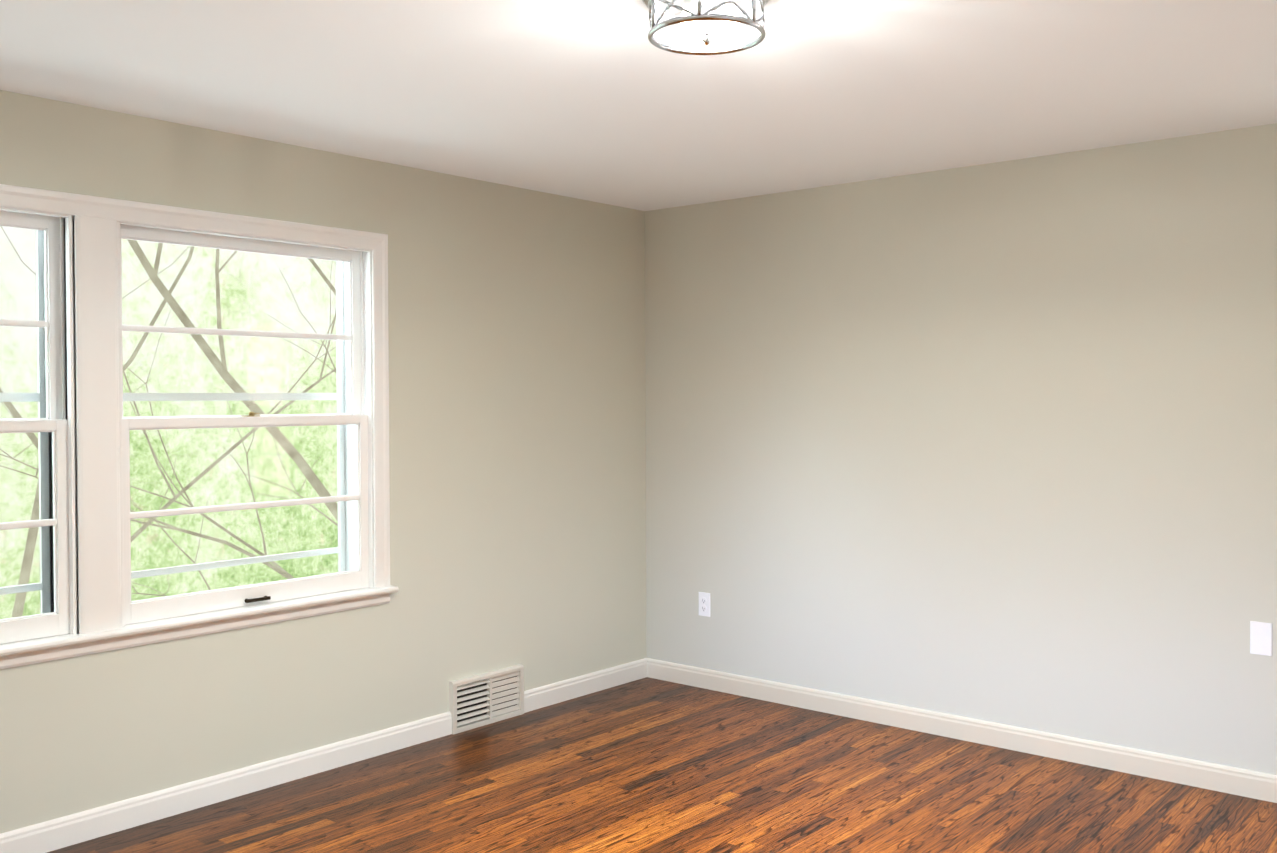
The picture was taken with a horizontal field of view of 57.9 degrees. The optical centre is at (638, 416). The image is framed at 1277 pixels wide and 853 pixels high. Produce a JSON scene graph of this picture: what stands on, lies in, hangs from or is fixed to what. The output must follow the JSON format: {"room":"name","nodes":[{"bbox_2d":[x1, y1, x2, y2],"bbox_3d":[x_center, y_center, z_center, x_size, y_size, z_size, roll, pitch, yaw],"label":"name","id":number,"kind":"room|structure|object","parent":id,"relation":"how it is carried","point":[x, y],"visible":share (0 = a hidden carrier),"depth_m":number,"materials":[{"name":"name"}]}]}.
{"room":"empty room","nodes":[
{"label":"empty room","id":0,"kind":"room"},
{"bbox_2d":[0,90,645,833],"bbox_3d":[-1.627,0.182,4.259,0.220,2.440,5.336,1,1,40],"label":"wall","id":1,"kind":"structure","parent":0,"point":[516,426],"depth_m":4.93,"materials":[{"name":"beige paint"}]},
{"bbox_2d":[0,184,398,668],"bbox_3d":[-1.891,0.028,3.945,0.319,1.523,2.405,1,1,40],"label":"window","id":2,"kind":"structure","parent":1,"relation":"in","point":[81,425],"depth_m":4.01,"materials":[{"name":"white paint"}]},
{"bbox_2d":[0,658,646,852],"bbox_3d":[-1.565,1.355,4.165,0.015,0.097,4.996,1,1,40],"label":"baseboard","id":3,"kind":"structure","parent":1,"relation":"attached to","point":[69,830],"depth_m":4.33,"materials":[{"name":"white paint"}]},
{"bbox_2d":[449,664,523,734],"bbox_3d":[-0.679,1.269,5.203,0.026,0.228,0.428,1,1,40],"label":"air vent","id":4,"kind":"object","parent":1,"relation":"in","point":[494,696],"depth_m":5.20,"materials":[{"name":"white metal"}]},
{"bbox_2d":[0,0,1276,210],"bbox_3d":[0.039,-1.080,2.825,4.696,0.120,5.436,1,1,40],"label":"ceiling","id":5,"kind":"structure","parent":0,"point":[600,100],"depth_m":3.56,"materials":[{"name":"white paint"}]},
{"bbox_2d":[642,0,768,54],"bbox_3d":[0.164,-0.958,2.788,0.316,0.124,0.316,1,1,40],"label":"ceiling lamp","id":6,"kind":"object","parent":5,"relation":"attached to","point":[694,19],"depth_m":2.76,"materials":[{"name":"white glass"}]},
{"bbox_2d":[47,677,1276,852],"bbox_3d":[0.048,1.480,2.868,4.696,0.120,5.436,1,1,40],"label":"floor","id":7,"kind":"structure","parent":0,"point":[647,765],"depth_m":4.22,"materials":[{"name":"brown wood"}]},
{"bbox_2d":[645,123,1276,774],"bbox_3d":[1.734,0.162,4.767,4.256,2.440,0.220,1,1,40],"label":"wall","id":8,"kind":"structure","parent":0,"point":[993,441],"depth_m":4.84,"materials":[{"name":"beige paint"}]},
{"bbox_2d":[699,592,709,616],"bbox_3d":[0.331,0.946,5.819,0.072,0.118,0.009,1,1,40],"label":"electrical outlet","id":9,"kind":"object","parent":8,"relation":"attached to","point":[704,603],"depth_m":5.81,"materials":[{"name":"white plastic"}]},
{"bbox_2d":[647,658,1276,802],"bbox_3d":[1.662,1.335,4.697,4.256,0.097,0.015,1,1,40],"label":"baseboard","id":10,"kind":"structure","parent":8,"relation":"attached to","point":[1220,778],"depth_m":4.84,"materials":[{"name":"white paint"}]},
{"bbox_2d":[1250,621,1272,655],"bbox_3d":[2.258,0.805,4.187,0.072,0.118,0.007,1,1,40],"label":"blank wall plate","id":11,"kind":"object","parent":8,"relation":"attached to","point":[1260,638],"depth_m":4.18,"materials":[{"name":"white plastic"}]},
{"label":"outside","id":12,"kind":"structure","parent":0,"visible":0},
{"bbox_2d":[0,226,337,618],"bbox_3d":[-2.998,-1.154,7.948,0.100,7.000,16.996,1,1,40],"label":"foliage","id":13,"kind":"object","parent":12,"point":[190,454],"depth_m":7.93,"materials":[{"name":"green plant"}]},
{"bbox_2d":[0,226,337,617],"bbox_3d":[-2.759,-1.553,5.831,2.512,11.890,11.622,1,1,40],"label":"tree","id":14,"kind":"object","parent":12,"point":[223,371],"depth_m":6.71,"materials":[{"name":"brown plant"}]}
]}

